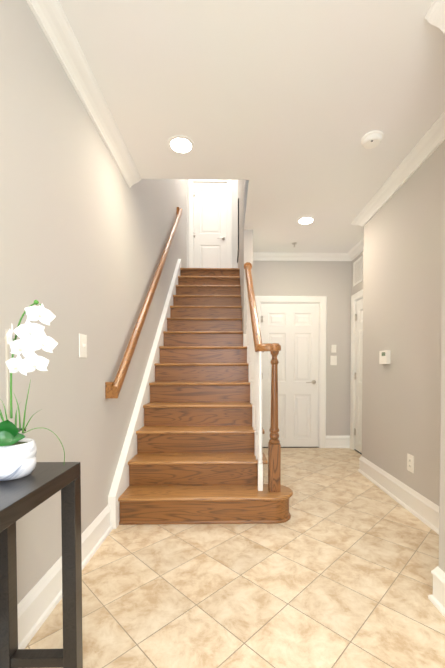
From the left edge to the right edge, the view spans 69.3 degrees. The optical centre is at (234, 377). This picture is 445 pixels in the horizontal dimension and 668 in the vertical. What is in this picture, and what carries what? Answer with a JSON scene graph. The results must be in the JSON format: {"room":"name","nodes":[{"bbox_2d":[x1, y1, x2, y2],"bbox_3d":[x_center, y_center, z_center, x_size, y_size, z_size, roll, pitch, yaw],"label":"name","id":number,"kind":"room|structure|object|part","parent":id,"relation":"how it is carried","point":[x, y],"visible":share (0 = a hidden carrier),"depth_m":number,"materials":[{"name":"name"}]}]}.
{"room":"entrance hall","nodes":[
{"label":"entrance hall","id":0,"kind":"room"},
{"bbox_2d":[0,0,186,604],"bbox_3d":[-0.963,-1.671,3.059,0.150,5.400,9.600,0,1,-1],"label":"wall","id":1,"kind":"structure","parent":0,"point":[85,230],"depth_m":1.67,"materials":[{"name":"paint"}]},
{"bbox_2d":[17,505,112,648],"bbox_3d":[-0.828,1.007,0.285,0.030,0.172,3.926,0,1,-1],"label":"baseboard","id":2,"kind":"structure","parent":1,"relation":"attached to","point":[39,602],"depth_m":1.47,"materials":[{"name":"white wood"}]},
{"bbox_2d":[79,333,86,357],"bbox_3d":[-0.865,-0.179,1.834,0.006,0.133,0.089,0,1,-1],"label":"light switch","id":3,"kind":"object","parent":1,"relation":"attached to","point":[82,341],"visible":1,"depth_m":1.82,"materials":[{"name":"white plastic"}]},
{"bbox_2d":[26,0,140,187],"bbox_3d":[-0.797,-1.574,0.478,0.100,0.076,4.430,0,1,-1],"label":"crown molding","id":4,"kind":"structure","parent":1,"relation":"attached to","point":[52,20],"depth_m":1.71,"materials":[{"name":"white wood"}]},
{"bbox_2d":[105,207,181,397],"bbox_3d":[-0.854,-1.283,3.655,0.084,2.781,3.030,0,1,-1],"label":"handrail","id":5,"kind":"object","parent":1,"relation":"attached to","point":[112,389],"visible":1,"depth_m":2.70,"materials":[{"name":"brown wood"}]},
{"bbox_2d":[186,179,237,267],"bbox_3d":[-0.440,-3.112,6.358,1.002,2.670,0.125,0,1,-1],"label":"wall","id":6,"kind":"structure","parent":0,"point":[234,218],"depth_m":6.30,"materials":[{"name":"paint"}]},
{"bbox_2d":[188,179,231,267],"bbox_3d":[-0.477,-2.841,6.353,0.851,2.128,0.146,0,1,-1],"label":"door frame","id":7,"kind":"structure","parent":6,"relation":"attached to","point":[191,182],"depth_m":6.28,"materials":[{"name":"white wood"}]},
{"bbox_2d":[193,183,226,267],"bbox_3d":[-0.481,-2.797,6.306,0.665,2.018,0.091,0,1,-1],"label":"door","id":8,"kind":"structure","parent":6,"relation":"in","point":[210,219],"depth_m":6.31,"materials":[{"name":"white wood"}]},
{"bbox_3d":[-0.501,-2.805,6.289,0.626,1.656,0.058,0,1,-1],"label":"upper door hardware","id":9,"kind":"part","parent":8,"relation":"part of","materials":[{"name":"white wood"}]},
{"bbox_2d":[25,448,444,667],"bbox_3d":[0.487,1.124,1.546,3.000,0.120,6.600,0,1,-1],"label":"floor","id":10,"kind":"structure","parent":0,"point":[338,567],"depth_m":1.62,"materials":[{"name":"tile"}]},
{"bbox_2d":[0,462,82,667],"bbox_3d":[-0.677,0.700,0.559,0.277,0.773,1.185,0,1,-1],"label":"console table","id":11,"kind":"object","parent":10,"relation":"on","point":[42,482],"visible":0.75,"depth_m":1.11,"materials":[{"name":"brown wood"}]},
{"bbox_2d":[0,300,64,480],"bbox_3d":[-0.642,0.036,0.999,0.220,0.533,0.180,0,1,-1],"label":"potted orchid","id":12,"kind":"object","parent":11,"relation":"on","point":[18,452],"visible":1,"depth_m":0.94,"materials":[{"name":"white plant"}]},
{"bbox_2d":[108,259,292,528],"bbox_3d":[-0.241,-0.442,3.752,1.314,2.912,3.106,0,1,-1],"label":"stairs","id":13,"kind":"structure","parent":10,"relation":"on","point":[191,452],"depth_m":2.75,"materials":[{"name":"brown wood"}]},
{"bbox_3d":[0.225,-0.752,3.021,0.224,1.091,1.370,0,1,-1],"label":"handrail","id":14,"kind":"part","parent":13,"relation":"part of","materials":[{"name":"brown wood"}]},
{"bbox_2d":[428,566,444,616],"bbox_3d":[0.972,1.015,-0.050,0.030,0.172,3.200,0,1,-1],"label":"baseboard","id":15,"kind":"structure","parent":10,"relation":"on","point":[438,597],"depth_m":1.49,"materials":[{"name":"white wood"}]},
{"bbox_2d":[439,166,444,571],"bbox_3d":[1.410,-0.248,-0.087,0.845,2.700,3.170,0,1,-1],"label":"wall pier","id":16,"kind":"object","parent":10,"relation":"on","point":[442,513],"depth_m":1.48,"materials":[{"name":"paint"}]},
{"bbox_2d":[238,180,252,333],"bbox_3d":[0.130,-1.722,5.291,0.103,5.400,5.170,0,1,-1],"label":"wall","id":17,"kind":"structure","parent":0,"point":[245,246],"depth_m":3.75,"materials":[{"name":"paint"}]},
{"bbox_2d":[237,198,238,262],"bbox_3d":[0.059,-2.583,5.730,0.024,0.860,0.650,0,1,-1],"label":"picture frame","id":18,"kind":"object","parent":17,"relation":"attached to","point":[238,230],"visible":0.96,"depth_m":5.58,"materials":[{"name":"grey"}]},
{"bbox_2d":[243,334,245,345],"bbox_3d":[0.156,-0.426,3.688,0.111,0.148,0.014,0,1,-1],"label":"baseboard","id":19,"kind":"structure","parent":17,"relation":"attached to","point":[244,339],"depth_m":3.68,"materials":[{"name":"white wood"}]},
{"bbox_2d":[59,0,444,252],"bbox_3d":[0.473,-1.784,1.438,2.670,0.300,6.320,0,1,-1],"label":"ceiling","id":20,"kind":"structure","parent":0,"point":[283,107],"depth_m":1.86,"materials":[{"name":"paint"}]},
{"bbox_2d":[167,135,194,154],"bbox_3d":[-0.381,-1.651,2.288,0.192,0.004,0.192,0,1,-1],"label":"recessed light","id":21,"kind":"object","parent":20,"relation":"in","point":[181,144],"visible":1,"depth_m":2.28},
{"bbox_2d":[297,216,314,224],"bbox_3d":[0.762,-1.678,3.443,0.192,0.004,0.192,0,1,-1],"label":"recessed light","id":22,"kind":"object","parent":20,"relation":"in","point":[306,220],"visible":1,"depth_m":3.44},
{"bbox_2d":[361,130,383,148],"bbox_3d":[0.948,-1.631,2.220,0.144,0.042,0.144,0,1,-1],"label":"smoke detector","id":23,"kind":"object","parent":20,"relation":"attached to","point":[372,139],"visible":1,"depth_m":2.19,"materials":[{"name":"white plastic"}]},
{"bbox_2d":[425,0,444,33],"bbox_3d":[0.937,-1.560,-0.125,0.100,0.076,3.170,0,1,-1],"label":"crown molding","id":24,"kind":"structure","parent":20,"relation":"attached to","point":[435,15],"depth_m":1.42,"materials":[{"name":"white wood"}]},
{"bbox_2d":[253,261,351,435],"bbox_3d":[0.976,-0.356,4.583,1.565,2.700,0.125,0,1,-1],"label":"wall","id":25,"kind":"structure","parent":0,"point":[331,281],"depth_m":4.51,"materials":[{"name":"paint"}]},
{"bbox_2d":[261,303,318,446],"bbox_3d":[0.773,-0.028,4.528,0.830,2.023,0.091,0,1,-1],"label":"back door","id":26,"kind":"structure","parent":25,"relation":"in","point":[292,329],"depth_m":4.54,"materials":[{"name":"white wood"}]},
{"bbox_3d":[0.754,-0.036,4.511,0.791,1.661,0.058,0,1,-1],"label":"back door hardware","id":27,"kind":"part","parent":26,"relation":"part of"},
{"bbox_2d":[255,296,326,447],"bbox_3d":[0.778,-0.072,4.576,1.016,2.133,0.146,0,1,-1],"label":"door frame","id":28,"kind":"structure","parent":25,"relation":"attached to","point":[319,300],"depth_m":4.50,"materials":[{"name":"white wood"}]},
{"bbox_2d":[253,252,351,260],"bbox_3d":[0.917,-1.665,4.439,1.445,0.076,0.100,0,1,-1],"label":"crown molding","id":29,"kind":"structure","parent":25,"relation":"attached to","point":[257,256],"depth_m":4.43,"materials":[{"name":"white wood"}]},
{"bbox_2d":[331,345,335,352],"bbox_3d":[1.393,-0.404,4.515,0.066,0.110,0.022,0,1,-1],"label":"keypad","id":30,"kind":"object","parent":25,"relation":"attached to","point":[333,348],"visible":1,"depth_m":4.51,"materials":[{"name":"white plastic"}]},
{"bbox_2d":[330,356,336,364],"bbox_3d":[1.392,-0.239,4.527,0.089,0.133,0.006,0,1,-1],"label":"light switch","id":31,"kind":"object","parent":25,"relation":"attached to","point":[332,362],"visible":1,"depth_m":4.52,"materials":[{"name":"white plastic"}]},
{"bbox_2d":[326,436,349,447],"bbox_3d":[1.464,0.910,4.539,0.353,0.172,0.037,0,1,-1],"label":"baseboard","id":32,"kind":"structure","parent":25,"relation":"attached to","point":[331,441],"depth_m":4.54,"materials":[{"name":"white wood"}]},
{"bbox_2d":[351,252,362,295],"bbox_3d":[1.707,-0.343,4.052,0.120,2.700,1.200,0,1,-1],"label":"wall","id":33,"kind":"structure","parent":0,"point":[358,287],"depth_m":4.30,"materials":[{"name":"paint"}]},
{"bbox_2d":[346,237,363,259],"bbox_3d":[1.589,-1.652,3.905,0.120,0.076,0.970,0,1,-1],"label":"crown molding","id":34,"kind":"structure","parent":33,"relation":"attached to","point":[358,248],"depth_m":4.21,"materials":[{"name":"white wood"}]},
{"bbox_2d":[350,289,362,449],"bbox_3d":[1.700,-0.059,4.003,0.146,2.133,0.996,0,1,-1],"label":"door frame","id":35,"kind":"structure","parent":33,"relation":"attached to","point":[357,296],"depth_m":4.43,"materials":[{"name":"white wood"}]},
{"bbox_2d":[353,255,362,286],"bbox_3d":[1.639,-1.409,4.277,0.008,0.320,0.300,0,1,-1],"label":"air vent","id":36,"kind":"object","parent":33,"relation":"in","point":[361,278],"visible":1,"depth_m":4.25,"materials":[{"name":"white metal"}]},
{"bbox_2d":[354,298,362,452],"bbox_3d":[1.651,-0.016,4.009,0.091,2.023,0.810,0,1,-1],"label":"door","id":37,"kind":"structure","parent":33,"relation":"in","point":[358,376],"depth_m":4.30,"materials":[{"name":"white wood"}]},
{"bbox_2d":[362,140,444,505],"bbox_3d":[1.589,-0.307,2.475,0.405,2.700,1.950,0,1,-1],"label":"wall","id":38,"kind":"structure","parent":0,"point":[402,294],"depth_m":2.59,"materials":[{"name":"paint"}]},
{"bbox_2d":[379,350,390,363],"bbox_3d":[1.362,-0.182,2.920,0.036,0.120,0.140,0,1,-1],"label":"thermostat","id":39,"kind":"object","parent":38,"relation":"attached to","point":[384,357],"visible":1,"depth_m":2.89,"materials":[{"name":"white plastic"}]},
{"bbox_2d":[351,110,444,226],"bbox_3d":[1.344,-1.620,2.491,0.115,0.076,2.050,0,1,-1],"label":"crown molding","id":40,"kind":"structure","parent":38,"relation":"attached to","point":[432,139],"depth_m":2.49,"materials":[{"name":"white wood"}]},
{"bbox_2d":[358,456,438,534],"bbox_3d":[1.372,0.956,2.516,0.030,0.172,1.980,0,1,-1],"label":"baseboard","id":41,"kind":"structure","parent":38,"relation":"attached to","point":[421,507],"depth_m":2.60,"materials":[{"name":"white wood"}]},
{"bbox_2d":[407,454,413,472],"bbox_3d":[1.383,0.676,2.530,0.006,0.133,0.089,0,1,-1],"label":"outlet","id":42,"kind":"object","parent":38,"relation":"attached to","point":[411,457],"visible":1,"depth_m":2.52,"materials":[{"name":"white plastic"}]}
]}

